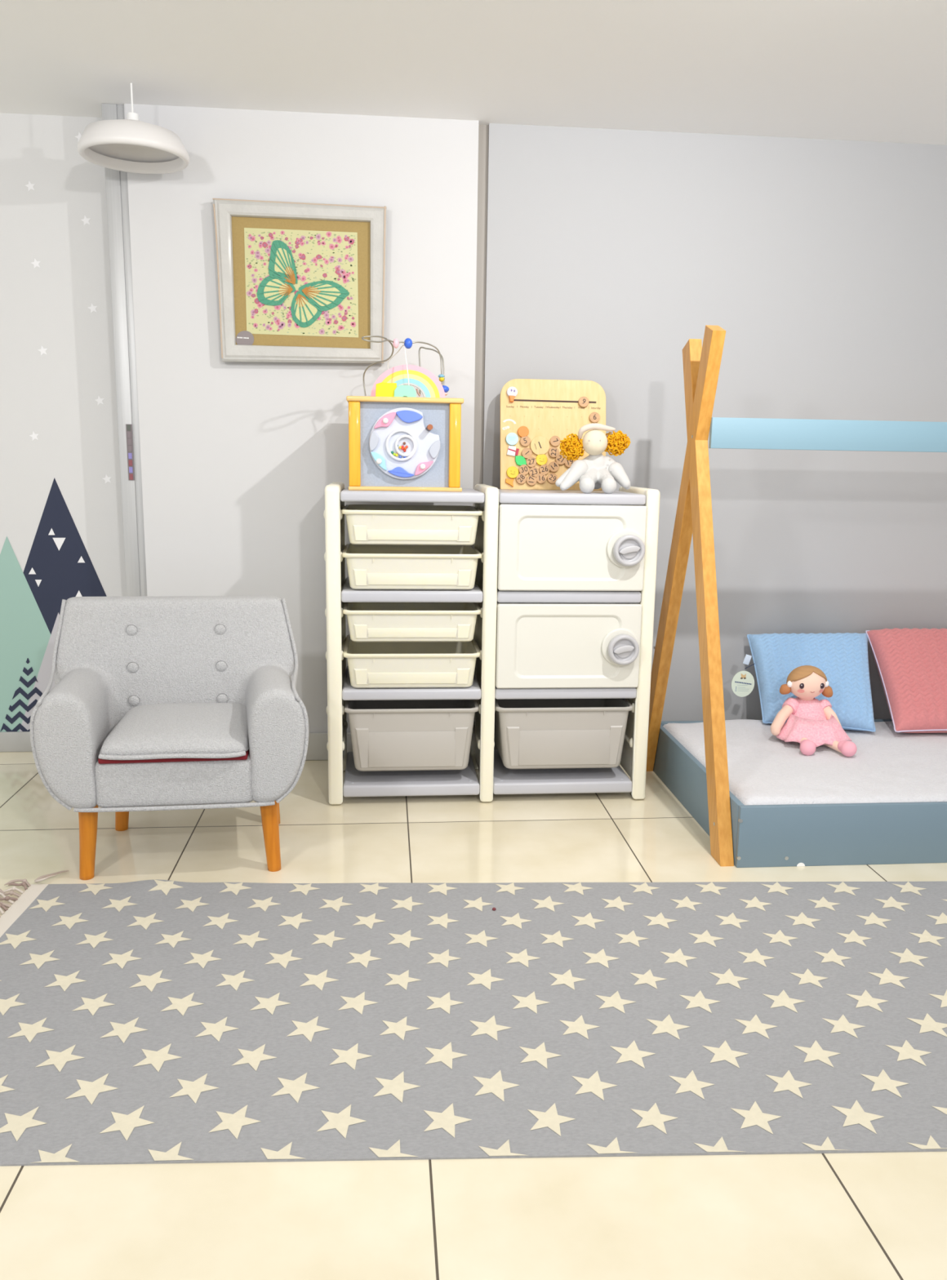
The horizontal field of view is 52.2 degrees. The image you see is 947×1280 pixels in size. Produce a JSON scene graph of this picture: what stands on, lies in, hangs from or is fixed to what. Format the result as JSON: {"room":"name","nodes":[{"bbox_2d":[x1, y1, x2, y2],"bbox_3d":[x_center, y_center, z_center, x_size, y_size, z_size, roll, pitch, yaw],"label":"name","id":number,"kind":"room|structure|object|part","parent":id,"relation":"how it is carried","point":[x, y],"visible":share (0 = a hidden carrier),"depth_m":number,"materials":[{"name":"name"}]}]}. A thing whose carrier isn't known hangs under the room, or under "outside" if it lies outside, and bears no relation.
{"room":"children's room","nodes":[
{"label":"children's room","id":0,"kind":"room"},
{"bbox_2d":[0,112,126,731],"bbox_3d":[-2.569,-0.715,3.437,2.718,2.302,0.103,0,11,-5],"label":"wall","id":1,"kind":"structure","parent":0,"point":[61,523],"depth_m":3.46,"materials":[{"name":"paint"}]},
{"bbox_2d":[0,731,31,751],"bbox_3d":[-2.601,0.388,3.587,2.678,0.078,0.012,0,11,-5],"label":"baseboard","id":2,"kind":"structure","parent":1,"relation":"attached to","point":[10,741],"depth_m":3.66,"materials":[{"name":"grey"}]},
{"bbox_2d":[0,751,946,1279],"bbox_3d":[0.077,0.915,1.356,7.600,0.050,5.500,0,11,-5],"label":"floor","id":3,"kind":"structure","parent":0,"point":[847,1215],"depth_m":1.52,"materials":[{"name":"beige tile"}]},
{"bbox_2d":[30,595,308,879],"bbox_3d":[-0.854,0.262,2.779,0.711,0.714,0.628,-2,11,-13],"label":"armchair","id":4,"kind":"object","parent":3,"relation":"on","point":[155,703],"visible":1,"depth_m":2.63,"materials":[{"name":"grey fabric"}]},
{"bbox_3d":[-1.029,0.534,2.590,0.057,0.244,0.057,-1,11,-8],"label":"leg","id":5,"kind":"part","parent":4,"relation":"part of","materials":[{"name":"orange wood"}]},
{"bbox_3d":[-1.059,0.470,2.928,0.057,0.244,0.057,-1,11,-8],"label":"leg","id":6,"kind":"part","parent":4,"relation":"part of","materials":[{"name":"orange wood"}]},
{"bbox_2d":[99,702,248,755],"bbox_3d":[-0.811,0.237,2.712,0.388,0.059,0.452,-1,11,-8],"label":"seat cushion","id":7,"kind":"object","parent":4,"relation":"on","point":[142,728],"depth_m":2.58,"materials":[{"name":"grey fabric"}]},
{"bbox_3d":[-0.560,0.528,2.658,0.057,0.244,0.057,-1,11,-8],"label":"leg","id":8,"kind":"part","parent":4,"relation":"part of","materials":[{"name":"orange wood"}]},
{"bbox_3d":[-0.629,0.465,2.990,0.057,0.244,0.057,-1,11,-8],"label":"leg","id":9,"kind":"part","parent":4,"relation":"part of","materials":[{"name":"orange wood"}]},
{"bbox_2d":[0,870,946,1166],"bbox_3d":[0.329,0.736,2.135,3.140,0.024,1.119,0,11,-3],"label":"rug","id":10,"kind":"object","parent":3,"relation":"on","point":[155,1021],"visible":1,"depth_m":1.96,"materials":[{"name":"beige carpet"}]},
{"bbox_2d":[323,482,660,804],"bbox_3d":[0.045,-0.001,3.275,1.071,1.032,0.439,0,11,-5],"label":"storage rack","id":11,"kind":"object","parent":3,"relation":"on","point":[573,549],"visible":0.94,"depth_m":3.11,"materials":[{"name":"beige plastic"}]},
{"bbox_3d":[-0.460,-0.004,3.251,0.060,1.032,0.393,0,11,-5],"label":"panel","id":12,"kind":"part","parent":11,"relation":"part of","materials":[{"name":"beige plastic"}]},
{"bbox_2d":[346,335,463,491],"bbox_3d":[-0.226,-0.734,3.158,0.369,0.478,0.350,0,11,-6],"label":"cube","id":13,"kind":"object","parent":11,"relation":"on","point":[399,440],"visible":1,"depth_m":3.04,"materials":[{"name":"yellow wood"}]},
{"bbox_3d":[-0.373,-0.616,3.035,0.036,0.261,0.036,0,11,-6],"label":"post","id":14,"kind":"part","parent":13,"relation":"part of","materials":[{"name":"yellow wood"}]},
{"bbox_3d":[-0.217,-0.617,3.058,0.291,0.261,0.008,0,11,-5],"label":"panel","id":15,"kind":"part","parent":13,"relation":"part of","materials":[{"name":"white plastic"}]},
{"bbox_3d":[-0.060,-0.616,3.064,0.036,0.261,0.036,0,11,-6],"label":"post","id":16,"kind":"part","parent":13,"relation":"part of","materials":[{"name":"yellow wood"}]},
{"bbox_2d":[342,751,479,796],"bbox_3d":[-0.220,0.460,3.362,0.450,0.042,0.382,0,11,-5],"label":"shelf","id":17,"kind":"object","parent":11,"relation":"attached to","point":[357,783],"depth_m":3.20,"materials":[{"name":"grey plastic"}]},
{"bbox_2d":[344,699,479,771],"bbox_3d":[-0.216,0.294,3.317,0.439,0.212,0.359,0,11,-5],"label":"storage bin","id":18,"kind":"object","parent":11,"relation":"in","point":[405,735],"visible":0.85,"depth_m":3.15,"materials":[{"name":"grey plastic"}]},
{"bbox_2d":[342,634,480,688],"bbox_3d":[-0.212,0.067,3.274,0.443,0.114,0.359,0,11,-5],"label":"storage bin","id":19,"kind":"object","parent":11,"relation":"on","point":[397,664],"visible":0.89,"depth_m":3.11,"materials":[{"name":"beige plastic"}]},
{"bbox_2d":[342,602,480,642],"bbox_3d":[-0.210,-0.075,3.248,0.443,0.103,0.359,0,11,-5],"label":"storage bin","id":20,"kind":"object","parent":11,"relation":"attached to","point":[368,622],"visible":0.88,"depth_m":3.08,"materials":[{"name":"beige plastic"}]},
{"bbox_2d":[342,665,481,700],"bbox_3d":[-0.215,0.143,3.302,0.450,0.036,0.382,0,11,-5],"label":"shelf","id":21,"kind":"object","parent":11,"relation":"attached to","point":[474,691],"depth_m":3.12,"materials":[{"name":"grey plastic"}]},
{"bbox_2d":[342,543,482,590],"bbox_3d":[-0.207,-0.247,3.215,0.443,0.114,0.359,0,11,-5],"label":"storage bin","id":22,"kind":"object","parent":11,"relation":"on","point":[370,566],"visible":0.92,"depth_m":3.05,"materials":[{"name":"beige plastic"}]},
{"bbox_2d":[341,576,483,602],"bbox_3d":[-0.210,-0.171,3.243,0.450,0.037,0.382,0,11,-5],"label":"shelf","id":23,"kind":"object","parent":11,"relation":"attached to","point":[348,594],"depth_m":3.06,"materials":[{"name":"grey plastic"}]},
{"bbox_2d":[342,504,483,545],"bbox_3d":[-0.205,-0.383,3.190,0.443,0.108,0.359,0,11,-5],"label":"storage bin","id":24,"kind":"object","parent":11,"relation":"in","point":[367,524],"visible":1,"depth_m":3.02,"materials":[{"name":"beige plastic"}]},
{"bbox_2d":[340,487,484,502],"bbox_3d":[-0.205,-0.479,3.185,0.450,0.033,0.382,0,11,-5],"label":"shelf","id":25,"kind":"object","parent":11,"relation":"attached to","point":[477,495],"depth_m":3.00,"materials":[{"name":"grey plastic"}]},
{"bbox_3d":[0.034,-0.005,3.297,0.058,1.032,0.393,0,11,-5],"label":"panel","id":26,"kind":"part","parent":11,"relation":"part of","materials":[{"name":"beige plastic"}]},
{"bbox_2d":[499,378,605,490],"bbox_3d":[0.281,-0.723,3.405,0.376,0.384,0.081,0,11,-5],"label":"calendar board","id":27,"kind":"object","parent":11,"relation":"on","point":[548,408],"visible":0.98,"depth_m":3.40,"materials":[{"name":"brown wood"}]},
{"bbox_2d":[502,418,515,430],"bbox_3d":[0.125,-0.755,3.384,0.050,0.038,0.006,-1,11,-9],"label":"print","id":28,"kind":"object","parent":27,"relation":"attached to","point":[507,424],"depth_m":3.38},
{"bbox_2d":[505,478,513,487],"bbox_3d":[0.127,-0.551,3.382,0.029,0.030,0.013,0,11,-5],"label":"toy piece","id":29,"kind":"object","parent":27,"relation":"attached to","point":[509,482],"depth_m":3.38,"materials":[{"name":"orange wood"}]},
{"bbox_2d":[505,432,518,445],"bbox_3d":[0.135,-0.703,3.380,0.044,0.045,0.017,0,11,-5],"label":"disc","id":30,"kind":"object","parent":27,"relation":"attached to","point":[512,438],"visible":1,"depth_m":3.38,"materials":[{"name":"teal wood"}]},
{"bbox_2d":[506,466,518,478],"bbox_3d":[0.137,-0.587,3.382,0.042,0.043,0.016,0,11,-5],"label":"disc","id":31,"kind":"object","parent":27,"relation":"attached to","point":[512,472],"visible":1,"depth_m":3.38,"materials":[{"name":"yellow wood"}]},
{"bbox_2d":[506,386,517,402],"bbox_3d":[0.135,-0.859,3.377,0.037,0.053,0.021,0,11,-5],"label":"disc","id":32,"kind":"object","parent":27,"relation":"attached to","point":[512,392],"visible":1,"depth_m":3.37,"materials":[{"name":"white wood"}]},
{"bbox_2d":[506,445,526,466],"bbox_3d":[0.151,-0.644,3.383,0.070,0.072,0.021,0,11,-5],"label":"toy pieces","id":33,"kind":"object","parent":27,"relation":"attached to","point":[511,450],"depth_m":3.38,"materials":[{"name":"white"}]},
{"bbox_2d":[515,473,526,484],"bbox_3d":[0.167,-0.565,3.385,0.037,0.038,0.016,0,11,-5],"label":"disc","id":34,"kind":"object","parent":27,"relation":"attached to","point":[521,478],"visible":1,"depth_m":3.38,"materials":[{"name":"brown wood"}]},
{"bbox_2d":[517,426,528,437],"bbox_3d":[0.174,-0.729,3.383,0.039,0.040,0.016,0,11,-5],"label":"disc","id":35,"kind":"object","parent":27,"relation":"attached to","point":[522,431],"visible":1,"depth_m":3.38,"materials":[{"name":"orange wood"}]},
{"bbox_2d":[518,464,528,475],"bbox_3d":[0.177,-0.596,3.385,0.037,0.038,0.016,0,11,-5],"label":"disc","id":36,"kind":"object","parent":27,"relation":"attached to","point":[523,468],"visible":1,"depth_m":3.38,"materials":[{"name":"brown wood"}]},
{"bbox_2d":[520,435,530,446],"bbox_3d":[0.181,-0.697,3.384,0.037,0.038,0.016,0,11,-5],"label":"disc","id":37,"kind":"object","parent":27,"relation":"attached to","point":[524,441],"visible":1,"depth_m":3.38,"materials":[{"name":"brown wood"}]},
{"bbox_2d":[521,448,532,458],"bbox_3d":[0.187,-0.655,3.385,0.037,0.038,0.016,0,11,-5],"label":"disc","id":38,"kind":"object","parent":27,"relation":"attached to","point":[526,453],"visible":1,"depth_m":3.38,"materials":[{"name":"brown wood"}]},
{"bbox_2d":[525,456,536,467],"bbox_3d":[0.203,-0.624,3.387,0.037,0.038,0.016,0,11,-5],"label":"disc","id":39,"kind":"object","parent":27,"relation":"attached to","point":[531,461],"visible":1,"depth_m":3.38,"materials":[{"name":"brown wood"}]},
{"bbox_2d":[526,475,537,485],"bbox_3d":[0.203,-0.560,3.388,0.037,0.038,0.016,0,11,-5],"label":"disc","id":40,"kind":"object","parent":27,"relation":"attached to","point":[531,481],"visible":1,"depth_m":3.38,"materials":[{"name":"brown wood"}]},
{"bbox_2d":[528,466,539,477],"bbox_3d":[0.212,-0.588,3.389,0.037,0.038,0.016,0,11,-5],"label":"disc","id":41,"kind":"object","parent":27,"relation":"attached to","point":[534,471],"visible":1,"depth_m":3.38,"materials":[{"name":"brown wood"}]},
{"bbox_2d":[529,435,549,455],"bbox_3d":[0.233,-0.682,3.389,0.068,0.068,0.021,0,11,-5],"label":"disc","id":42,"kind":"object","parent":27,"relation":"attached to","point":[540,445],"visible":1,"depth_m":3.38,"materials":[{"name":"brown wood"}]},
{"bbox_2d":[536,473,546,484],"bbox_3d":[0.238,-0.567,3.391,0.037,0.038,0.016,0,11,-5],"label":"disc","id":43,"kind":"object","parent":27,"relation":"attached to","point":[541,478],"visible":1,"depth_m":3.39,"materials":[{"name":"brown wood"}]},
{"bbox_2d":[535,453,547,465],"bbox_3d":[0.239,-0.633,3.390,0.041,0.042,0.016,0,11,-5],"label":"disc","id":44,"kind":"object","parent":27,"relation":"attached to","point":[541,460],"visible":1,"depth_m":3.38,"materials":[{"name":"yellow wood"}]},
{"bbox_2d":[538,464,549,475],"bbox_3d":[0.249,-0.599,3.392,0.037,0.038,0.016,0,11,-5],"label":"disc","id":45,"kind":"object","parent":27,"relation":"attached to","point":[544,468],"visible":1,"depth_m":3.39,"materials":[{"name":"brown wood"}]},
{"bbox_2d":[546,473,557,484],"bbox_3d":[0.277,-0.568,3.395,0.037,0.038,0.016,0,11,-5],"label":"disc","id":46,"kind":"object","parent":27,"relation":"attached to","point":[552,478],"visible":0.92,"depth_m":3.39,"materials":[{"name":"brown wood"}]},
{"bbox_2d":[548,461,559,472],"bbox_3d":[0.282,-0.609,3.395,0.037,0.038,0.016,0,11,-5],"label":"disc","id":47,"kind":"object","parent":27,"relation":"attached to","point":[553,466],"visible":1,"depth_m":3.39,"materials":[{"name":"brown wood"}]},
{"bbox_2d":[548,447,559,457],"bbox_3d":[0.282,-0.659,3.394,0.037,0.038,0.016,0,11,-5],"label":"disc","id":48,"kind":"object","parent":27,"relation":"attached to","point":[553,452],"visible":1,"depth_m":3.39,"materials":[{"name":"brown wood"}]},
{"bbox_2d":[549,435,559,446],"bbox_3d":[0.287,-0.699,3.394,0.037,0.038,0.016,0,11,-5],"label":"disc","id":49,"kind":"object","parent":27,"relation":"attached to","point":[554,441],"visible":0.98,"depth_m":3.39,"materials":[{"name":"brown wood"}]},
{"bbox_2d":[555,454,565,465],"bbox_3d":[0.307,-0.635,3.397,0.037,0.038,0.016,0,11,-5],"label":"disc","id":50,"kind":"object","parent":27,"relation":"attached to","point":[559,459],"visible":0.91,"depth_m":3.39,"materials":[{"name":"brown wood"}]},
{"bbox_2d":[564,458,574,467],"bbox_3d":[0.338,-0.625,3.400,0.037,0.038,0.016,0,11,-5],"label":"disc","id":51,"kind":"object","parent":27,"relation":"attached to","point":[567,464],"visible":0.62,"depth_m":3.39,"materials":[{"name":"brown wood"}]},
{"bbox_2d":[577,396,588,407],"bbox_3d":[0.388,-0.838,3.402,0.037,0.038,0.016,0,11,-5],"label":"disc","id":52,"kind":"object","parent":27,"relation":"attached to","point":[583,402],"visible":1,"depth_m":3.40,"materials":[{"name":"brown wood"}]},
{"bbox_2d":[589,412,599,422],"bbox_3d":[0.427,-0.785,3.406,0.037,0.038,0.016,0,11,-5],"label":"disc","id":53,"kind":"object","parent":27,"relation":"attached to","point":[594,417],"visible":0.98,"depth_m":3.40,"materials":[{"name":"brown wood"}]},
{"bbox_2d":[493,750,631,794],"bbox_3d":[0.283,0.459,3.408,0.470,0.042,0.382,0,11,-5],"label":"shelf","id":54,"kind":"object","parent":11,"relation":"attached to","point":[613,780],"depth_m":3.24,"materials":[{"name":"grey plastic"}]},
{"bbox_2d":[493,697,632,768],"bbox_3d":[0.286,0.294,3.364,0.461,0.212,0.359,0,11,-5],"label":"storage bin","id":55,"kind":"object","parent":11,"relation":"in","point":[529,733],"visible":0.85,"depth_m":3.20,"materials":[{"name":"grey plastic"}]},
{"bbox_2d":[494,685,636,699],"bbox_3d":[0.288,0.142,3.349,0.470,0.036,0.382,0,11,-5],"label":"shelf","id":56,"kind":"object","parent":11,"relation":"attached to","point":[501,692],"depth_m":3.16,"materials":[{"name":"grey plastic"}]},
{"bbox_2d":[497,588,640,603],"bbox_3d":[0.293,-0.172,3.290,0.470,0.037,0.382,0,11,-5],"label":"shelf","id":57,"kind":"object","parent":11,"relation":"attached to","point":[504,595],"depth_m":3.10,"materials":[{"name":"grey plastic"}]},
{"bbox_3d":[0.309,0.019,3.136,0.470,0.276,0.040,0,11,-5],"label":"cabinet door","id":58,"kind":"part","parent":11,"relation":"part of","materials":[{"name":"white plastic"}]},
{"bbox_3d":[0.314,-0.293,3.077,0.470,0.272,0.040,0,11,-5],"label":"cabinet door","id":59,"kind":"part","parent":11,"relation":"part of","materials":[{"name":"white plastic"}]},
{"bbox_2d":[498,488,645,505],"bbox_3d":[0.298,-0.480,3.232,0.470,0.033,0.382,0,11,-5],"label":"shelf","id":60,"kind":"object","parent":11,"relation":"attached to","point":[506,496],"depth_m":3.05,"materials":[{"name":"grey plastic"}]},
{"bbox_2d":[555,422,631,493],"bbox_3d":[0.391,-0.592,3.141,0.258,0.224,0.171,0,11,-5],"label":"doll","id":61,"kind":"object","parent":11,"relation":"on","point":[596,470],"visible":1,"depth_m":3.14,"materials":[{"name":"white fabric"}]},
{"bbox_3d":[0.482,0.028,3.128,0.100,0.100,0.061,0,11,-5],"label":"knob","id":62,"kind":"part","parent":11,"relation":"part of","materials":[{"name":"grey plastic"}]},
{"bbox_3d":[0.491,-0.286,3.069,0.100,0.100,0.061,0,11,-5],"label":"knob","id":63,"kind":"part","parent":11,"relation":"part of","materials":[{"name":"grey plastic"}]},
{"bbox_3d":[0.547,-0.006,3.344,0.058,1.032,0.393,0,11,-5],"label":"panel","id":64,"kind":"part","parent":11,"relation":"part of","materials":[{"name":"beige plastic"}]},
{"bbox_2d":[646,324,946,867],"bbox_3d":[1.414,-0.193,3.106,1.498,1.522,0.941,0,11,-5],"label":"bed","id":65,"kind":"object","parent":3,"relation":"on","point":[741,835],"visible":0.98,"depth_m":2.88,"materials":[{"name":"blue paint"}]},
{"bbox_2d":[662,719,946,804],"bbox_3d":[1.406,0.429,3.203,1.368,0.140,0.853,0,11,-5],"label":"mattress","id":66,"kind":"object","parent":65,"relation":"on","point":[886,766],"visible":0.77,"depth_m":3.04,"materials":[{"name":"white fabric"}]},
{"bbox_2d":[742,632,875,732],"bbox_3d":[1.235,0.136,3.584,0.472,0.302,0.405,3,11,12],"label":"cushion","id":67,"kind":"object","parent":66,"relation":"on","point":[842,658],"visible":0.72,"depth_m":3.52,"materials":[{"name":"blue fabric"}]},
{"bbox_2d":[731,663,754,697],"bbox_3d":[0.995,0.143,3.471,0.059,0.106,0.176,10,14,40],"label":"tag","id":68,"kind":"object","parent":67,"relation":"hanging from","point":[743,682],"visible":1,"depth_m":3.43,"materials":[{"name":"white paper"}]},
{"bbox_2d":[734,673,751,691],"bbox_3d":[0.957,0.150,3.427,0.061,0.065,0.001,0,11,-5],"label":"print","id":69,"kind":"object","parent":68,"relation":"attached to","point":[744,677],"depth_m":3.42},
{"bbox_2d":[770,665,857,756],"bbox_3d":[1.147,0.230,3.235,0.274,0.255,0.294,0,11,-5],"label":"doll","id":70,"kind":"object","parent":66,"relation":"on","point":[811,722],"visible":1,"depth_m":3.27,"materials":[{"name":"pink fabric"}]},
{"bbox_2d":[865,627,946,733],"bbox_3d":[1.737,0.142,3.545,0.581,0.317,0.436,0,11,-5],"label":"cushion","id":71,"kind":"object","parent":66,"relation":"on","point":[911,664],"visible":1,"depth_m":3.48,"materials":[{"name":"pink fabric"}]},
{"bbox_2d":[0,0,946,145],"bbox_3d":[0.113,-1.345,0.931,7.600,0.050,5.500,0,11,-5],"label":"ceiling","id":72,"kind":"structure","parent":0,"point":[859,70],"depth_m":2.78,"materials":[{"name":"white paint"}]},
{"bbox_2d":[77,83,189,173],"bbox_3d":[-1.063,-1.618,3.013,0.332,0.219,0.332,0,11,-5],"label":"pendant lamp","id":73,"kind":"object","parent":72,"relation":"hanging from","point":[130,144],"visible":1,"depth_m":3.00,"materials":[{"name":"white metal"}]},
{"bbox_3d":[-1.062,-1.663,3.005,0.036,0.129,0.036,0,11,-5],"label":"cord","id":74,"kind":"part","parent":73,"relation":"part of","materials":[{"name":"white plastic"}]},
{"bbox_2d":[77,119,189,173],"bbox_3d":[-1.064,-1.562,3.024,0.332,0.105,0.332,0,11,-5],"label":"shade","id":75,"kind":"object","parent":73,"relation":"hanging from","point":[128,145],"depth_m":3.00,"materials":[{"name":"white metal"}]},
{"bbox_2d":[124,103,946,733],"bbox_3d":[1.239,-0.679,3.706,4.848,2.250,0.220,0,11,-5],"label":"wall","id":76,"kind":"structure","parent":0,"point":[821,264],"depth_m":3.45,"materials":[{"name":"grey paint"}]},
{"bbox_2d":[101,103,146,596],"bbox_3d":[-1.208,-0.669,3.446,0.074,2.250,0.149,0,11,-5],"label":"trim","id":77,"kind":"structure","parent":76,"relation":"attached to","point":[116,181],"depth_m":3.33,"materials":[{"name":"metal"}]},
{"bbox_2d":[212,198,386,363],"bbox_3d":[-0.584,-1.213,3.289,0.576,0.523,0.037,0,11,-5],"label":"framed picture","id":78,"kind":"object","parent":76,"relation":"attached to","point":[298,282],"visible":1,"depth_m":3.29,"materials":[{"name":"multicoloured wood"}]},
{"bbox_2d":[244,227,358,337],"bbox_3d":[-0.585,-1.216,3.294,0.380,0.345,0.001,0,11,-5],"label":"print","id":79,"kind":"object","parent":78,"relation":"attached to","point":[299,282],"depth_m":3.29,"materials":[{"name":"multicoloured paper"}]},
{"bbox_2d":[305,732,352,759],"bbox_3d":[-0.599,0.400,3.621,1.168,0.105,0.014,0,11,-5],"label":"baseboard","id":80,"kind":"structure","parent":76,"relation":"attached to","point":[317,746],"depth_m":3.62,"materials":[{"name":"grey"}]},
{"bbox_2d":[472,124,488,545],"bbox_3d":[0.008,-0.679,3.603,0.046,2.250,0.160,0,11,-5],"label":"trim","id":81,"kind":"structure","parent":76,"relation":"attached to","point":[482,171],"depth_m":3.42,"materials":[{"name":"grey metal"}]},
{"bbox_2d":[560,459,587,490],"bbox_3d":[0.329,-0.535,3.131,0.058,0.097,0.143,6,12,24],"label":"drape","id":82,"kind":"object","parent":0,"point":[578,471],"depth_m":3.11,"materials":[{"name":"fabric"}]},
{"bbox_2d":[608,462,630,488],"bbox_3d":[0.481,-0.541,3.168,0.087,0.083,0.050,10,14,39],"label":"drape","id":83,"kind":"object","parent":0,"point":[615,470],"depth_m":3.15,"materials":[{"name":"fabric"}]}
]}

